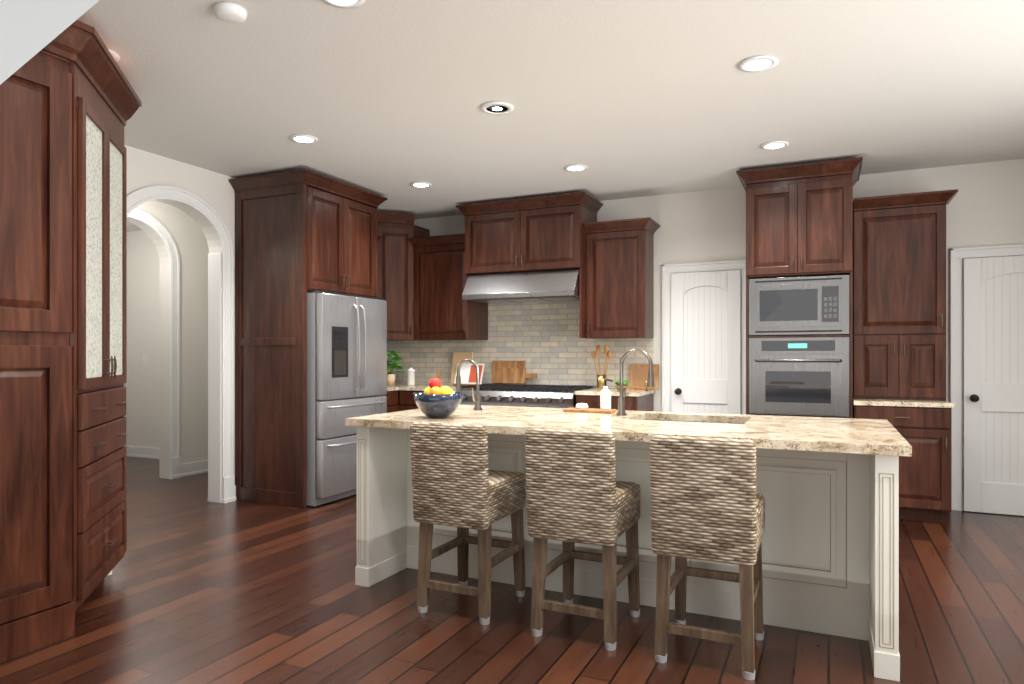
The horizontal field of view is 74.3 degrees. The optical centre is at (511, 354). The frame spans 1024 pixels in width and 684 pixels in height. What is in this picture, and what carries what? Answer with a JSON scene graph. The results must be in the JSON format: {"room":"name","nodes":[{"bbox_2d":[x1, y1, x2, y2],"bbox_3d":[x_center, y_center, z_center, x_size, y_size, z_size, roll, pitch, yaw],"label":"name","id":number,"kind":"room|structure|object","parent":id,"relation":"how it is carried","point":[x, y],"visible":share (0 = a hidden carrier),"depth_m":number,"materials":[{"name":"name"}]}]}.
{"room":"kitchen","nodes":[
{"label":"kitchen","id":0,"kind":"room"},
{"bbox_2d":[0,0,98,84],"bbox_3d":[-0.821,-0.567,1.100,1.214,0.996,0.300,0,0,0],"label":"soffit","id":1,"kind":"structure","parent":0,"point":[29,29],"depth_m":0.95,"materials":[{"name":"white paint"}]},
{"bbox_2d":[124,230,158,447],"bbox_3d":[-3.541,-0.140,7.929,3.480,2.800,0.140,0,0,25],"label":"wall","id":2,"kind":"structure","parent":0,"point":[141,385],"depth_m":8.32,"materials":[{"name":"grey paint"}]},
{"bbox_2d":[125,445,158,458],"bbox_3d":[-3.507,1.195,7.824,3.330,0.130,0.022,0,0,25],"label":"baseboard","id":3,"kind":"structure","parent":2,"relation":"attached to","point":[132,451],"depth_m":8.29,"materials":[{"name":"white wood"}]},
{"bbox_2d":[143,355,147,364],"bbox_3d":[-4.498,0.060,8.291,0.080,0.120,0.012,0,0,25],"label":"switch plate","id":4,"kind":"object","parent":2,"relation":"attached to","point":[145,359],"visible":1,"depth_m":8.29,"materials":[{"name":"white plastic"}]},
{"bbox_2d":[127,201,208,478],"bbox_3d":[-3.825,-0.140,6.291,0.150,2.800,3.330,0,0,25],"label":"wall","id":5,"kind":"structure","parent":0,"point":[186,232],"depth_m":7.04,"materials":[{"name":"grey paint"}]},
{"bbox_2d":[128,208,181,478],"bbox_3d":[-3.647,-0.080,6.445,0.042,2.680,1.124,0,0,25],"label":"trim","id":6,"kind":"structure","parent":5,"relation":"attached to","point":[158,227],"depth_m":6.88,"materials":[{"name":"white wood"}]},
{"bbox_2d":[181,460,207,476],"bbox_3d":[-3.268,1.195,7.281,0.022,0.130,0.705,0,0,25],"label":"baseboard","id":7,"kind":"structure","parent":5,"relation":"attached to","point":[193,468],"depth_m":7.11,"materials":[{"name":"white"}]},
{"bbox_2d":[124,145,235,498],"bbox_3d":[-2.386,-0.140,6.111,0.150,2.800,3.940,0,0,25],"label":"wall","id":8,"kind":"structure","parent":0,"point":[214,191],"depth_m":5.55,"materials":[{"name":"grey paint"}]},
{"bbox_2d":[127,185,235,503],"bbox_3d":[-2.711,-0.030,5.363,0.192,2.580,1.134,0,0,25],"label":"trim","id":9,"kind":"structure","parent":8,"relation":"attached to","point":[140,196],"depth_m":5.77,"materials":[{"name":"white wood"}]},
{"bbox_2d":[237,173,348,300],"bbox_3d":[-1.931,-1.014,5.994,0.769,0.948,0.535,0,0,25],"label":"upper cabinet","id":10,"kind":"object","parent":8,"relation":"attached to","point":[299,233],"depth_m":5.73,"materials":[{"name":"brown wood"}]},
{"bbox_2d":[297,189,376,300],"bbox_3d":[-1.759,-1.014,6.363,0.769,0.948,0.534,0,0,25],"label":"upper cabinet","id":11,"kind":"object","parent":8,"relation":"attached to","point":[362,206],"depth_m":6.26,"materials":[{"name":"brown wood"}]},
{"bbox_2d":[0,456,1023,683],"bbox_3d":[-1.513,1.290,3.381,11.000,0.060,8.450,0,0,25],"label":"floor","id":12,"kind":"structure","parent":0,"point":[195,587],"depth_m":3.17,"materials":[{"name":"brown wood"}]},
{"bbox_2d":[0,24,87,662],"bbox_3d":[-2.414,-0.105,2.827,0.632,2.730,0.832,0,0,25],"label":"tall cabinet","id":13,"kind":"object","parent":12,"relation":"on","point":[63,335],"depth_m":2.93,"materials":[{"name":"brown wood"}]},
{"bbox_2d":[88,32,141,595],"bbox_3d":[-2.119,-0.105,3.472,0.622,2.730,0.673,0,0,25],"label":"tall cabinet","id":14,"kind":"object","parent":12,"relation":"on","point":[112,100],"depth_m":3.47,"materials":[{"name":"brown wood"}]},
{"bbox_2d":[307,290,386,506],"bbox_3d":[-1.743,0.364,6.131,0.975,1.792,0.908,0,0,25],"label":"refrigerator","id":15,"kind":"object","parent":12,"relation":"on","point":[346,355],"visible":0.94,"depth_m":5.74,"materials":[{"name":"grey metal"}]},
{"bbox_2d":[381,393,400,412],"bbox_3d":[-1.544,0.812,6.901,0.703,0.895,0.558,0,0,25],"label":"base cabinet","id":16,"kind":"object","parent":12,"relation":"on","point":[393,399],"depth_m":6.93,"materials":[{"name":"brown wood"}]},
{"bbox_2d":[387,385,470,392],"bbox_3d":[-1.125,0.348,7.046,1.340,0.035,1.176,0,0,25],"label":"countertop","id":17,"kind":"structure","parent":16,"relation":"on","point":[390,388],"depth_m":6.96,"materials":[{"name":"beige stone"}]},
{"bbox_2d":[387,350,405,384],"bbox_3d":[-1.325,0.139,7.392,0.322,0.380,0.298,0,0,25],"label":"potted plant","id":18,"kind":"object","parent":17,"relation":"on","point":[391,377],"visible":0.71,"depth_m":7.36,"materials":[{"name":"green plant"}]},
{"bbox_2d":[407,368,414,384],"bbox_3d":[-1.106,0.233,7.401,0.092,0.192,0.091,0,0,25],"label":"canister","id":19,"kind":"object","parent":17,"relation":"on","point":[410,376],"visible":0.98,"depth_m":7.36,"materials":[{"name":"white ceramic"}]},
{"bbox_2d":[436,370,440,379],"bbox_3d":[-0.790,0.244,7.298,0.056,0.170,0.056,0,0,25],"label":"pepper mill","id":20,"kind":"object","parent":17,"relation":"on","point":[438,375],"visible":0.56,"depth_m":7.28,"materials":[{"name":"brown wood"}]},
{"bbox_2d":[451,352,484,385],"bbox_3d":[-0.489,0.150,7.269,0.410,0.359,0.179,0,0,25],"label":"cookbook stand","id":21,"kind":"object","parent":17,"relation":"on","point":[468,373],"visible":0.85,"depth_m":7.26,"materials":[{"name":"white paper"}]},
{"bbox_2d":[401,389,456,410],"bbox_3d":[-0.745,0.812,7.129,0.724,0.895,0.705,0,0,25],"label":"base cabinet","id":22,"kind":"object","parent":12,"relation":"on","point":[407,399],"depth_m":6.97,"materials":[{"name":"brown wood"}]},
{"bbox_2d":[410,422,524,624],"bbox_3d":[-0.210,0.793,3.407,0.406,0.934,0.512,0,0,25],"label":"stool","id":23,"kind":"object","parent":12,"relation":"on","point":[460,485],"visible":1,"depth_m":3.22,"materials":[{"name":"beige wicker"}]},
{"bbox_2d":[457,383,594,407],"bbox_3d":[0.129,0.781,6.689,1.216,0.958,0.727,0,0,25],"label":"range","id":24,"kind":"object","parent":12,"relation":"on","point":[534,395],"visible":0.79,"depth_m":6.44,"materials":[{"name":"silver metal"}]},
{"bbox_2d":[492,361,536,383],"bbox_3d":[0.025,0.180,7.093,0.530,0.240,0.063,0,0,25],"label":"cutting boards","id":25,"kind":"object","parent":24,"relation":"on","point":[511,372],"visible":1,"depth_m":7.10,"materials":[{"name":"brown wood"}]},
{"bbox_2d":[525,428,639,650],"bbox_3d":[0.341,0.793,3.133,0.406,0.934,0.512,0,0,25],"label":"stool","id":26,"kind":"object","parent":12,"relation":"on","point":[576,491],"visible":1,"depth_m":2.94,"materials":[{"name":"beige wicker"}]},
{"bbox_2d":[575,393,653,410],"bbox_3d":[0.974,0.812,6.364,0.573,0.895,0.639,0,0,25],"label":"base cabinet","id":27,"kind":"object","parent":12,"relation":"on","point":[632,402],"depth_m":6.11,"materials":[{"name":"brown wood"}]},
{"bbox_2d":[575,389,655,396],"bbox_3d":[0.979,0.348,6.356,0.596,0.035,0.649,0,0,25],"label":"countertop","id":28,"kind":"structure","parent":27,"relation":"on","point":[640,392],"depth_m":6.19,"materials":[{"name":"beige stone"}]},
{"bbox_2d":[591,345,611,388],"bbox_3d":[0.868,0.115,6.546,0.203,0.429,0.099,0,0,25],"label":"utensil crock","id":29,"kind":"object","parent":28,"relation":"on","point":[600,380],"visible":0.98,"depth_m":6.51,"materials":[{"name":"brown wood"}]},
{"bbox_2d":[615,380,627,389],"bbox_3d":[1.034,0.284,6.381,0.130,0.089,0.130,0,0,25],"label":"bowl","id":30,"kind":"object","parent":28,"relation":"on","point":[625,384],"visible":0.69,"depth_m":6.35,"materials":[{"name":"brown wood"}]},
{"bbox_2d":[629,364,658,388],"bbox_3d":[1.274,0.209,6.519,0.280,0.240,0.053,0,0,25],"label":"board","id":31,"kind":"object","parent":28,"relation":"on","point":[638,375],"visible":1,"depth_m":6.52,"materials":[{"name":"brown wood"}]},
{"bbox_2d":[644,380,647,390],"bbox_3d":[1.227,0.279,6.181,0.040,0.100,0.040,0,0,25],"label":"figurine","id":32,"kind":"object","parent":28,"relation":"on","point":[645,385],"visible":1,"depth_m":6.17,"materials":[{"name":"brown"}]},
{"bbox_2d":[355,428,899,681],"bbox_3d":[0.548,0.823,3.647,2.598,0.876,1.085,0,0,25],"label":"kitchen island","id":33,"kind":"object","parent":12,"relation":"on","point":[827,488],"depth_m":3.15,"materials":[{"name":"grey wood"}]},
{"bbox_2d":[345,404,911,455],"bbox_3d":[0.548,0.364,3.648,2.670,0.040,1.164,0,0,25],"label":"island countertop","id":34,"kind":"structure","parent":33,"relation":"on","point":[858,437],"depth_m":3.31,"materials":[{"name":"beige stone"}]},
{"bbox_2d":[413,378,462,417],"bbox_3d":[-0.406,0.234,3.720,0.274,0.219,0.274,0,0,25],"label":"fruit bowl","id":35,"kind":"object","parent":34,"relation":"on","point":[433,400],"visible":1,"depth_m":3.64,"materials":[{"name":"blue ceramic"}]},
{"bbox_2d":[455,359,482,409],"bbox_3d":[-0.282,0.184,4.244,0.188,0.320,0.106,0,0,25],"label":"faucet","id":36,"kind":"object","parent":34,"relation":"on","point":[477,401],"visible":1,"depth_m":4.23,"materials":[{"name":"silver metal"}]},
{"bbox_2d":[563,408,615,412],"bbox_3d":[0.471,0.337,4.111,0.300,0.015,0.130,0,0,25],"label":"board","id":37,"kind":"object","parent":34,"relation":"on","point":[592,410],"visible":0.98,"depth_m":4.07,"materials":[{"name":"brown wood"}]},
{"bbox_2d":[576,403,587,408],"bbox_3d":[0.428,0.311,4.137,0.080,0.034,0.078,0,0,25],"label":"dish","id":38,"kind":"object","parent":37,"relation":"on","point":[581,405],"visible":1,"depth_m":4.11,"materials":[{"name":"white ceramic"}]},
{"bbox_2d":[600,379,612,409],"bbox_3d":[0.571,0.235,4.070,0.078,0.186,0.064,0,0,25],"label":"soap dispenser","id":39,"kind":"object","parent":37,"relation":"on","point":[605,398],"visible":1,"depth_m":4.05,"materials":[{"name":"white plastic"}]},
{"bbox_2d":[616,349,653,414],"bbox_3d":[0.709,0.154,3.865,0.218,0.380,0.106,0,0,25],"label":"faucet","id":40,"kind":"object","parent":34,"relation":"on","point":[621,403],"visible":1,"depth_m":3.86,"materials":[{"name":"silver metal"}]},
{"bbox_2d":[650,435,764,679],"bbox_3d":[0.843,0.793,2.872,0.406,0.934,0.512,0,0,25],"label":"stool","id":41,"kind":"object","parent":12,"relation":"on","point":[707,502],"visible":1,"depth_m":2.67,"materials":[{"name":"beige wicker"}]},
{"bbox_2d":[746,409,852,417],"bbox_3d":[2.411,0.873,5.678,0.783,0.775,0.611,0,0,25],"label":"base cabinet","id":42,"kind":"object","parent":12,"relation":"on","point":[747,410],"depth_m":5.43,"materials":[{"name":"brown wood"}]},
{"bbox_2d":[749,337,848,416],"bbox_3d":[2.388,0.171,5.630,0.742,0.621,0.657,0,0,25],"label":"wall oven","id":43,"kind":"object","parent":42,"relation":"in","point":[801,376],"visible":1,"depth_m":5.38,"materials":[{"name":"silver metal"}]},
{"bbox_2d":[849,401,952,523],"bbox_3d":[3.040,0.824,5.400,0.715,0.872,0.639,0,0,25],"label":"base cabinet","id":44,"kind":"object","parent":12,"relation":"on","point":[925,477],"depth_m":5.05,"materials":[{"name":"brown wood"}]},
{"bbox_2d":[853,397,954,407],"bbox_3d":[3.076,0.370,5.378,0.658,0.035,0.649,0,0,25],"label":"countertop","id":45,"kind":"structure","parent":44,"relation":"on","point":[856,400],"depth_m":5.13,"materials":[{"name":"beige stone"}]},
{"bbox_2d":[41,0,1023,231],"bbox_3d":[-1.090,-1.580,4.287,11.000,0.080,6.450,0,0,25],"label":"ceiling","id":46,"kind":"structure","parent":0,"point":[621,99],"depth_m":3.92,"materials":[{"name":"grey paint"}]},
{"bbox_2d":[108,49,119,61],"bbox_3d":[-2.112,-1.533,3.445,0.200,0.010,0.200,0,0,25],"label":"recessed light","id":47,"kind":"object","parent":46,"relation":"in","point":[116,56],"visible":0.17,"depth_m":3.46,"materials":[{"name":"white"}]},
{"bbox_2d":[213,1,246,22],"bbox_3d":[-1.254,-1.520,3.012,0.140,0.039,0.140,0,0,25],"label":"smoke detector","id":48,"kind":"object","parent":46,"relation":"attached to","point":[229,12],"visible":1,"depth_m":2.98,"materials":[{"name":"white plastic"}]},
{"bbox_2d":[289,134,318,143],"bbox_3d":[-1.478,-1.533,4.805,0.200,0.010,0.200,0,0,25],"label":"recessed light","id":49,"kind":"object","parent":46,"relation":"in","point":[304,138],"visible":0.98,"depth_m":4.79,"materials":[{"name":"white"}]},
{"bbox_2d":[322,0,364,7],"bbox_3d":[-0.728,-1.533,2.888,0.200,0.010,0.200,0,0,25],"label":"recessed light","id":50,"kind":"object","parent":46,"relation":"in","point":[346,3],"visible":1,"depth_m":2.94,"materials":[{"name":"white"}]},
{"bbox_2d":[410,182,431,187],"bbox_3d":[-0.820,-1.533,6.098,0.200,0.010,0.200,0,0,25],"label":"recessed light","id":51,"kind":"object","parent":46,"relation":"in","point":[421,184],"visible":1,"depth_m":6.08,"materials":[{"name":"white"}]},
{"bbox_2d":[480,101,513,114],"bbox_3d":[-0.092,-1.532,4.203,0.214,0.012,0.214,0,0,25],"label":"recessed light","id":52,"kind":"object","parent":46,"relation":"attached to","point":[497,107],"visible":1,"depth_m":4.18,"materials":[{"name":"white metal"}]},
{"bbox_2d":[564,164,587,171],"bbox_3d":[0.524,-1.533,5.548,0.200,0.010,0.200,0,0,25],"label":"recessed light","id":53,"kind":"object","parent":46,"relation":"in","point":[575,167],"visible":1,"depth_m":5.53,"materials":[{"name":"white"}]},
{"bbox_2d":[738,55,777,71],"bbox_3d":[1.298,-1.533,3.565,0.200,0.010,0.200,0,0,25],"label":"recessed light","id":54,"kind":"object","parent":46,"relation":"in","point":[760,63],"visible":0.92,"depth_m":3.56,"materials":[{"name":"white"}]},
{"bbox_2d":[760,141,788,149],"bbox_3d":[1.923,-1.533,4.951,0.200,0.010,0.200,0,0,25],"label":"recessed light","id":55,"kind":"object","parent":46,"relation":"in","point":[773,145],"visible":0.98,"depth_m":4.95,"materials":[{"name":"white"}]},
{"bbox_2d":[413,159,1023,510],"bbox_3d":[1.818,-0.140,6.407,7.520,2.800,0.150,0,0,25],"label":"wall","id":56,"kind":"structure","parent":0,"point":[985,206],"depth_m":6.18,"materials":[{"name":"grey paint"}]},
{"bbox_2d":[377,211,436,340],"bbox_3d":[-1.319,-0.824,7.407,0.684,1.328,0.686,0,0,25],"label":"upper cabinet","id":57,"kind":"object","parent":56,"relation":"attached to","point":[397,235],"depth_m":7.23,"materials":[{"name":"brown wood"}]},
{"bbox_2d":[417,237,488,340],"bbox_3d":[-0.672,-0.695,7.291,0.718,1.070,0.349,0,0,25],"label":"upper cabinet","id":58,"kind":"object","parent":56,"relation":"attached to","point":[442,313],"depth_m":7.13,"materials":[{"name":"brown wood"}]},
{"bbox_2d":[461,201,524,276],"bbox_3d":[-0.067,-1.154,6.926,0.685,0.668,0.500,0,0,25],"label":"upper cabinet","id":59,"kind":"object","parent":56,"relation":"attached to","point":[493,239],"depth_m":6.70,"materials":[{"name":"brown wood"}]},
{"bbox_2d":[462,268,578,303],"bbox_3d":[0.161,-0.679,6.758,1.184,0.274,0.585,0,0,25],"label":"range hood","id":60,"kind":"object","parent":56,"relation":"attached to","point":[560,285],"visible":0.83,"depth_m":6.54,"materials":[{"name":"silver metal"}]},
{"bbox_2d":[525,193,600,276],"bbox_3d":[0.437,-1.154,6.691,0.685,0.668,0.500,0,0,25],"label":"upper cabinet","id":61,"kind":"object","parent":56,"relation":"attached to","point":[554,226],"depth_m":6.43,"materials":[{"name":"brown wood"}]},
{"bbox_2d":[585,221,656,340],"bbox_3d":[1.037,-0.695,6.494,0.568,1.070,0.349,0,0,25],"label":"upper cabinet","id":62,"kind":"object","parent":56,"relation":"attached to","point":[619,255],"depth_m":6.34,"materials":[{"name":"brown wood"}]},
{"bbox_2d":[662,260,745,414],"bbox_3d":[1.807,0.197,6.313,0.808,2.126,0.030,0,0,25],"label":"door frame","id":63,"kind":"structure","parent":56,"relation":"attached to","point":[668,270],"depth_m":6.42,"materials":[{"name":"white wood"}]},
{"bbox_2d":[671,270,740,413],"bbox_3d":[1.788,0.239,6.272,0.630,2.029,0.113,0,0,25],"label":"pantry door","id":64,"kind":"structure","parent":56,"relation":"in","point":[705,342],"depth_m":6.29,"materials":[{"name":"white wood"}]},
{"bbox_2d":[745,165,808,280],"bbox_3d":[2.262,-1.064,5.748,0.455,0.848,0.611,0,0,25],"label":"upper cabinet","id":65,"kind":"object","parent":56,"relation":"attached to","point":[777,200],"depth_m":5.46,"materials":[{"name":"brown wood"}]},
{"bbox_2d":[749,275,848,335],"bbox_3d":[2.404,-0.394,5.664,0.742,0.460,0.581,0,0,25],"label":"built-in microwave","id":66,"kind":"object","parent":65,"relation":"in","point":[815,305],"visible":0.96,"depth_m":5.40,"materials":[{"name":"silver metal"}]},
{"bbox_2d":[809,161,852,276],"bbox_3d":[2.559,-1.064,5.609,0.456,0.848,0.611,0,0,25],"label":"upper cabinet","id":67,"kind":"object","parent":56,"relation":"attached to","point":[831,185],"depth_m":5.30,"materials":[{"name":"brown wood"}]},
{"bbox_2d":[849,201,948,400],"bbox_3d":[3.125,-0.404,5.493,0.640,1.512,0.399,0,0,25],"label":"upper cabinet","id":68,"kind":"object","parent":56,"relation":"attached to","point":[897,286],"depth_m":5.31,"materials":[{"name":"brown wood"}]},
{"bbox_2d":[950,244,1023,510],"bbox_3d":[4.010,0.197,5.286,0.988,2.126,0.030,0,0,25],"label":"door frame","id":69,"kind":"structure","parent":56,"relation":"attached to","point":[957,255],"depth_m":5.47,"materials":[{"name":"white wood"}]},
{"bbox_2d":[963,256,1023,515],"bbox_3d":[3.991,0.239,5.245,0.810,2.029,0.113,0,0,25],"label":"door","id":70,"kind":"structure","parent":56,"relation":"in","point":[993,384],"depth_m":5.35,"materials":[{"name":"white wood"}]}
]}

